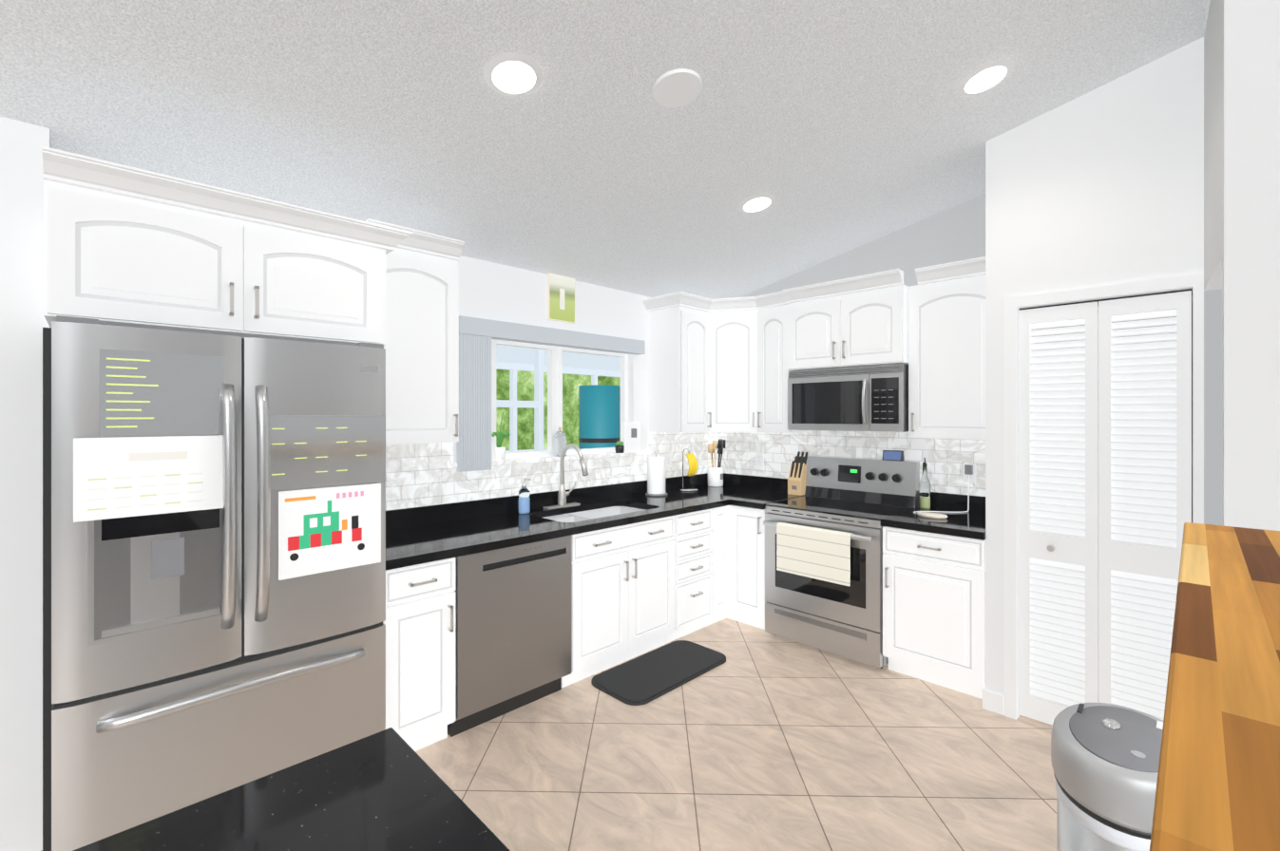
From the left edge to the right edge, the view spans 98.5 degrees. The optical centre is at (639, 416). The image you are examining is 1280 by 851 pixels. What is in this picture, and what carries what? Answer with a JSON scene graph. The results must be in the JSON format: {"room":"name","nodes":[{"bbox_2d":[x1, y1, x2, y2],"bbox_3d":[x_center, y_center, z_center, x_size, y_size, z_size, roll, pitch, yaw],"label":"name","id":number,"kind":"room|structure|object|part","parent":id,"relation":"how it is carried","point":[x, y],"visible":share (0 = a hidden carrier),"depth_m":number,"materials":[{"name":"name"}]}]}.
{"room":"kitchen","nodes":[
{"label":"kitchen","id":0,"kind":"room"},
{"bbox_2d":[0,115,51,850],"bbox_3d":[-3.600,0.252,0.990,3.500,2.529,0.800,0,0,-45],"label":"wall","id":1,"kind":"structure","parent":0,"point":[23,322],"depth_m":1.89,"materials":[{"name":"white paint"}]},
{"bbox_2d":[41,617,1056,850],"bbox_3d":[0.028,1.567,0.857,8.464,0.100,6.100,0,0,-45],"label":"floor","id":2,"kind":"structure","parent":0,"point":[760,739],"depth_m":2.40,"materials":[{"name":"beige tile"}]},
{"bbox_2d":[42,315,385,850],"bbox_3d":[-1.588,0.610,2.135,0.966,1.813,0.748,0,0,-45],"label":"fridge","id":3,"kind":"object","parent":2,"relation":"on","point":[214,562],"visible":0.96,"depth_m":1.83,"materials":[{"name":"grey metal"}]},
{"bbox_2d":[72,727,510,850],"bbox_3d":[0.237,0.899,0.814,2.020,1.236,1.375,0,0,-45],"label":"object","id":4,"kind":"structure","parent":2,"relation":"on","point":[388,790],"depth_m":0.83,"materials":[{"name":"black stone"}]},
{"bbox_2d":[382,557,455,751],"bbox_3d":[-1.173,1.080,2.639,0.324,0.873,0.668,0,0,-45],"label":"base cabinet","id":5,"kind":"object","parent":2,"relation":"on","point":[419,621],"visible":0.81,"depth_m":2.43,"materials":[{"name":"white wood"}]},
{"bbox_2d":[447,535,571,737],"bbox_3d":[-0.826,1.081,2.994,0.663,0.872,0.622,0,0,-45],"label":"dishwasher","id":6,"kind":"object","parent":2,"relation":"on","point":[512,628],"visible":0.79,"depth_m":2.74,"materials":[{"name":"grey metal"}]},
{"bbox_2d":[561,515,675,687],"bbox_3d":[-0.281,1.080,3.524,0.847,0.873,0.668,0,0,-45],"label":"base cabinet","id":7,"kind":"object","parent":2,"relation":"on","point":[622,593],"visible":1,"depth_m":3.27,"materials":[{"name":"white wood"}]},
{"bbox_2d":[385,473,776,570],"bbox_3d":[-0.203,0.572,3.609,3.068,0.140,0.664,0,0,-45],"label":"countertop","id":8,"kind":"structure","parent":7,"relation":"on","point":[415,536],"depth_m":3.18,"materials":[{"name":"stone"}]},
{"bbox_2d":[518,478,531,514],"bbox_3d":[-0.719,0.493,3.426,0.072,0.215,0.070,0,0,-45],"label":"soap dispenser","id":9,"kind":"object","parent":8,"relation":"on","point":[524,500],"visible":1,"depth_m":3.40,"materials":[{"name":"blue plastic"}]},
{"bbox_2d":[543,443,588,510],"bbox_3d":[-0.435,0.390,3.578,0.260,0.421,0.294,0,0,-45],"label":"faucet","id":10,"kind":"object","parent":8,"relation":"on","point":[563,494],"visible":0.98,"depth_m":3.64,"materials":[{"name":"silver metal"}]},
{"bbox_2d":[543,506,643,522],"bbox_3d":[-0.277,0.733,3.533,0.816,0.176,0.446,0,0,-45],"label":"sink","id":11,"kind":"object","parent":8,"relation":"in","point":[591,514],"visible":0.04,"depth_m":3.79,"materials":[{"name":"grey ceramic"}]},
{"bbox_2d":[645,450,667,496],"bbox_3d":[0.125,0.432,4.221,0.170,0.338,0.170,0,0,-45],"label":"paper towel","id":12,"kind":"object","parent":8,"relation":"on","point":[656,475],"visible":1,"depth_m":4.16,"materials":[{"name":"white paper"}]},
{"bbox_2d":[677,448,698,491],"bbox_3d":[0.388,0.431,4.496,0.170,0.339,0.170,0,0,-45],"label":"stand","id":13,"kind":"object","parent":8,"relation":"on","point":[693,464],"visible":1,"depth_m":4.45,"materials":[{"name":"silver metal"}]},
{"bbox_2d":[707,439,725,487],"bbox_3d":[0.658,0.398,4.767,0.158,0.406,0.188,0,0,-45],"label":"utensil crock","id":14,"kind":"object","parent":8,"relation":"on","point":[715,476],"visible":1,"depth_m":4.71,"materials":[{"name":"white ceramic"}]},
{"bbox_2d":[591,640,725,706],"bbox_3d":[0.130,1.507,3.293,0.840,0.018,0.415,0,0,-45],"label":"mat","id":15,"kind":"object","parent":2,"relation":"on","point":[648,678],"visible":0.98,"depth_m":3.23,"materials":[{"name":"grey rubber"}]},
{"bbox_2d":[611,506,711,644],"bbox_3d":[0.161,1.080,3.962,0.387,0.873,0.668,0,0,-45],"label":"drawers","id":16,"kind":"object","parent":2,"relation":"on","point":[693,539],"visible":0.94,"depth_m":3.74,"materials":[{"name":"white wood"}]},
{"bbox_2d":[702,505,766,630],"bbox_3d":[0.698,1.080,4.304,0.846,0.873,0.939,0,0,-45],"label":"base cabinet","id":17,"kind":"object","parent":2,"relation":"on","point":[737,552],"visible":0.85,"depth_m":3.94,"materials":[{"name":"white wood"}]},
{"bbox_2d":[723,473,985,540],"bbox_3d":[1.231,0.572,3.888,0.684,0.140,2.246,0,0,-45],"label":"countertop","id":18,"kind":"structure","parent":17,"relation":"on","point":[970,524],"depth_m":3.48,"materials":[{"name":"stone"}]},
{"bbox_2d":[787,451,807,496],"bbox_3d":[1.230,0.438,4.268,0.142,0.325,0.110,0,0,-45],"label":"knife block","id":19,"kind":"object","parent":18,"relation":"on","point":[796,480],"visible":0.98,"depth_m":4.23,"materials":[{"name":"brown wood"}]},
{"bbox_2d":[919,458,930,509],"bbox_3d":[1.864,0.436,3.609,0.064,0.330,0.064,0,0,-45],"label":"oil bottle","id":20,"kind":"object","parent":18,"relation":"on","point":[925,493],"visible":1,"depth_m":3.59,"materials":[{"name":"green"}]},
{"bbox_2d":[917,512,947,518],"bbox_3d":[1.743,0.592,3.291,0.100,0.018,0.170,0,0,-45],"label":"spoon rest","id":21,"kind":"object","parent":18,"relation":"on","point":[931,515],"visible":1,"depth_m":3.28,"materials":[{"name":"beige ceramic"}]},
{"bbox_2d":[913,476,969,513],"bbox_3d":[1.889,0.487,3.456,0.302,0.227,0.235,0,0,-45],"label":"cord","id":22,"kind":"object","parent":18,"relation":"on","point":[953,512],"visible":1,"depth_m":3.45,"materials":[{"name":"white plastic"}]},
{"bbox_2d":[763,450,919,668],"bbox_3d":[1.339,0.875,3.720,0.729,1.282,0.791,0,0,-45],"label":"range","id":23,"kind":"object","parent":2,"relation":"on","point":[824,553],"depth_m":3.55,"materials":[{"name":"grey metal"}]},
{"bbox_3d":[1.739,0.269,3.787,0.046,0.070,0.130,0,0,-45],"label":"smart display","id":24,"kind":"part","parent":23,"relation":"part of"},
{"bbox_2d":[882,526,985,699],"bbox_3d":[1.831,1.080,3.275,0.688,0.873,0.528,0,0,-45],"label":"base cabinet","id":25,"kind":"object","parent":2,"relation":"on","point":[933,608],"visible":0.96,"depth_m":3.04,"materials":[{"name":"white wood"}]},
{"bbox_2d":[1050,703,1163,850],"bbox_3d":[1.252,1.167,1.423,0.424,0.700,0.303,0,0,-45],"label":"trash can","id":26,"kind":"object","parent":2,"relation":"on","point":[1105,759],"visible":0.77,"depth_m":1.35,"materials":[{"name":"silver metal"}]},
{"bbox_2d":[453,255,649,517],"bbox_3d":[-0.774,0.286,3.611,4.202,2.461,0.140,0,0,-45],"label":"wall","id":27,"kind":"structure","parent":0,"point":[491,291],"depth_m":3.65,"materials":[{"name":"white paint"}]},
{"bbox_2d":[41,146,412,345],"bbox_3d":[-1.594,-0.545,2.220,1.073,0.483,0.677,0,0,-45],"label":"upper cabinet","id":28,"kind":"object","parent":27,"relation":"attached to","point":[126,246],"visible":1,"depth_m":1.90,"materials":[{"name":"white wood"}]},
{"bbox_2d":[364,218,464,444],"bbox_3d":[-1.205,-0.383,2.814,0.469,1.040,0.382,0,0,-45],"label":"upper cabinet","id":29,"kind":"object","parent":27,"relation":"attached to","point":[421,347],"visible":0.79,"depth_m":2.74,"materials":[{"name":"white wood"}]},
{"bbox_2d":[456,315,645,472],"bbox_3d":[-0.526,-0.128,3.691,1.490,0.890,0.094,0,0,-45],"label":"valance","id":30,"kind":"object","parent":27,"relation":"attached to","point":[473,444],"visible":0.92,"depth_m":3.25,"materials":[{"name":"grey"}]},
{"bbox_2d":[385,432,716,511],"bbox_3d":[-0.427,0.312,3.850,3.091,0.379,0.009,0,0,-45],"label":"tiled wall","id":31,"kind":"structure","parent":27,"relation":"attached to","point":[418,475],"depth_m":3.43,"materials":[{"name":"tile"}]},
{"bbox_2d":[454,451,651,468],"bbox_3d":[-0.514,0.287,3.779,1.610,0.030,0.103,0,0,-45],"label":"window sill","id":32,"kind":"structure","parent":27,"relation":"attached to","point":[550,459],"depth_m":3.69,"materials":[{"name":"stone"}]},
{"bbox_2d":[491,411,510,460],"bbox_3d":[-0.874,0.121,3.438,0.147,0.301,0.111,0,0,-45],"label":"orchid","id":33,"kind":"object","parent":32,"relation":"on","point":[500,449],"visible":0.9,"depth_m":3.42,"materials":[{"name":"green plant"}]},
{"bbox_2d":[553,426,566,457],"bbox_3d":[-0.547,0.172,3.766,0.092,0.200,0.092,0,0,-45],"label":"glass cloche","id":34,"kind":"object","parent":32,"relation":"on","point":[560,441],"visible":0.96,"depth_m":3.73,"materials":[{"name":"clear glass"}]},
{"bbox_2d":[614,440,624,453],"bbox_3d":[-0.151,0.227,4.102,0.068,0.090,0.066,0,0,-45],"label":"succulent","id":35,"kind":"object","parent":32,"relation":"on","point":[620,448],"visible":1,"depth_m":4.08,"materials":[{"name":"black"}]},
{"bbox_2d":[621,421,640,453],"bbox_3d":[-0.067,0.156,4.180,0.170,0.230,0.037,0,0,-45],"label":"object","id":36,"kind":"object","parent":32,"relation":"on","point":[631,435],"visible":0.98,"depth_m":4.16,"materials":[{"name":"white paint"}]},
{"bbox_2d":[547,272,575,324],"bbox_3d":[-0.531,-0.798,3.740,0.223,0.310,0.018,0,0,-45],"label":"picture","id":37,"kind":"object","parent":27,"relation":"attached to","point":[561,298],"visible":1,"depth_m":3.73,"materials":[{"name":"green paper"}]},
{"bbox_2d":[496,340,628,458],"bbox_3d":[-0.525,-0.111,3.872,1.175,0.765,0.060,0,0,-45],"label":"window","id":38,"kind":"structure","parent":27,"relation":"in","point":[554,388],"depth_m":3.80,"materials":[{"name":"white"}]},
{"bbox_2d":[641,291,812,433],"bbox_3d":[0.675,-0.393,4.277,0.926,1.030,0.953,0,0,-45],"label":"upper cabinet","id":39,"kind":"object","parent":27,"relation":"attached to","point":[718,365],"visible":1,"depth_m":4.23,"materials":[{"name":"white wood"}]},
{"bbox_2d":[0,0,1210,299],"bbox_3d":[0.021,-1.536,0.864,8.464,1.374,6.120,0,0,-45],"label":"ceiling","id":40,"kind":"structure","parent":0,"point":[836,127],"depth_m":2.21,"materials":[{"name":"white paint"}]},
{"bbox_2d":[483,53,543,96],"bbox_3d":[-0.456,-1.231,1.996,0.210,0.045,0.206,0,0,-45],"label":"ceiling light","id":41,"kind":"object","parent":40,"relation":"attached to","point":[509,73],"visible":1,"depth_m":1.98,"materials":[{"name":"white"}]},
{"bbox_2d":[651,68,702,107],"bbox_3d":[0.145,-1.287,2.170,0.200,0.049,0.196,0,0,-45],"label":"ceiling speaker","id":42,"kind":"object","parent":40,"relation":"attached to","point":[677,87],"visible":0.98,"depth_m":2.15,"materials":[{"name":"white plastic"}]},
{"bbox_2d":[738,193,775,212],"bbox_3d":[0.672,-1.223,3.172,0.210,0.045,0.206,0,0,-45],"label":"ceiling light","id":43,"kind":"object","parent":40,"relation":"attached to","point":[754,203],"visible":0.96,"depth_m":3.15,"materials":[{"name":"white plastic"}]},
{"bbox_2d":[956,58,1013,95],"bbox_3d":[1.482,-1.451,2.370,0.210,0.045,0.206,0,0,-45],"label":"ceiling light","id":44,"kind":"object","parent":40,"relation":"attached to","point":[984,77],"visible":1,"depth_m":2.35,"materials":[{"name":"white"}]},
{"bbox_2d":[740,192,985,297],"bbox_3d":[1.559,0.033,4.143,0.140,2.967,2.389,0,0,-45],"label":"wall","id":45,"kind":"structure","parent":0,"point":[956,233],"depth_m":3.74,"materials":[{"name":"grey paint"}]},
{"bbox_2d":[782,268,909,370],"bbox_3d":[1.462,-0.619,3.816,0.457,0.568,0.804,0,0,-45],"label":"upper cabinet","id":46,"kind":"object","parent":45,"relation":"attached to","point":[858,321],"visible":0.98,"depth_m":3.65,"materials":[{"name":"white wood"}]},
{"bbox_2d":[787,363,908,432],"bbox_3d":[1.466,-0.116,3.819,0.446,0.426,0.790,0,0,-45],"label":"microwave","id":47,"kind":"object","parent":46,"relation":"attached to","point":[869,398],"visible":0.98,"depth_m":3.65,"materials":[{"name":"grey metal"}]},
{"bbox_2d":[716,430,985,496],"bbox_3d":[1.473,0.357,4.122,0.011,0.519,2.238,0,0,-45],"label":"tiled wall","id":48,"kind":"structure","parent":45,"relation":"attached to","point":[945,459],"depth_m":4.01,"materials":[{"name":"tile"}]},
{"bbox_2d":[963,463,975,482],"bbox_3d":[2.077,0.359,3.482,0.035,0.115,0.070,0,0,-45],"label":"electrical outlet","id":49,"kind":"object","parent":48,"relation":"attached to","point":[969,469],"depth_m":3.48,"materials":[{"name":"white plastic"}]},
{"bbox_2d":[908,256,985,439],"bbox_3d":[1.952,-0.383,3.376,0.382,1.040,0.502,0,0,-45],"label":"upper cabinet","id":50,"kind":"object","parent":45,"relation":"attached to","point":[946,351],"visible":0.79,"depth_m":3.29,"materials":[{"name":"white wood"}]},
{"bbox_2d":[985,37,1203,718],"bbox_3d":[2.310,-0.034,2.816,0.662,3.102,0.793,0,0,-45],"label":"wall","id":51,"kind":"structure","parent":0,"point":[1101,185],"depth_m":2.58,"materials":[{"name":"white paint"}]},
{"bbox_2d":[982,687,1003,715],"bbox_3d":[1.921,1.467,2.941,0.314,0.100,0.092,0,0,-45],"label":"baseboard","id":52,"kind":"structure","parent":51,"relation":"attached to","point":[993,701],"depth_m":2.83,"materials":[{"name":"white wood"}]},
{"bbox_2d":[1004,272,1203,725],"bbox_3d":[2.116,0.459,2.565,0.086,2.115,0.705,0,0,-45],"label":"closet doors","id":53,"kind":"structure","parent":51,"relation":"in","point":[1104,472],"depth_m":2.55,"materials":[{"name":"white wood"}]},
{"bbox_2d":[1203,0,1215,290],"bbox_3d":[2.178,-1.054,2.009,0.659,1.062,0.167,0,0,-45],"label":"wall","id":54,"kind":"structure","parent":0,"point":[1210,31],"depth_m":2.14,"materials":[{"name":"white paint"}]},
{"bbox_2d":[1149,522,1279,850],"bbox_3d":[0.573,0.260,0.298,2.290,0.040,0.420,0,0,-45],"label":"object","id":55,"kind":"structure","parent":0,"point":[1218,783],"depth_m":0.46,"materials":[{"name":"brown wood"}]},
{"bbox_2d":[1211,0,1279,531],"bbox_3d":[2.277,-0.034,1.328,0.141,3.102,1.200,0,0,-45],"label":"wall","id":56,"kind":"structure","parent":0,"point":[1242,154],"depth_m":1.67,"materials":[{"name":"white paint"}]},
{"label":"outside","id":57,"kind":"structure","parent":0,"visible":0},
{"bbox_2d":[496,369,620,450],"bbox_3d":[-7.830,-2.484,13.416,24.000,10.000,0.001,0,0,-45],"label":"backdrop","id":58,"kind":"structure","parent":57,"point":[572,384],"depth_m":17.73,"materials":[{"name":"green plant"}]},
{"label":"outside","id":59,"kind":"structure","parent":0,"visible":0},
{"bbox_2d":[496,344,620,453],"bbox_3d":[-3.850,0.466,9.405,24.000,2.700,11.300,0,0,-45],"label":"porch frame","id":60,"kind":"structure","parent":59,"point":[512,360],"depth_m":7.79,"materials":[{"name":"white wood"}]},
{"bbox_2d":[578,384,620,449],"bbox_3d":[-0.542,0.579,7.405,0.556,1.965,0.556,0,0,-45],"label":"tank","id":61,"kind":"object","parent":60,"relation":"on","point":[599,416],"visible":0.52,"depth_m":7.17,"materials":[{"name":"teal"}]}
]}

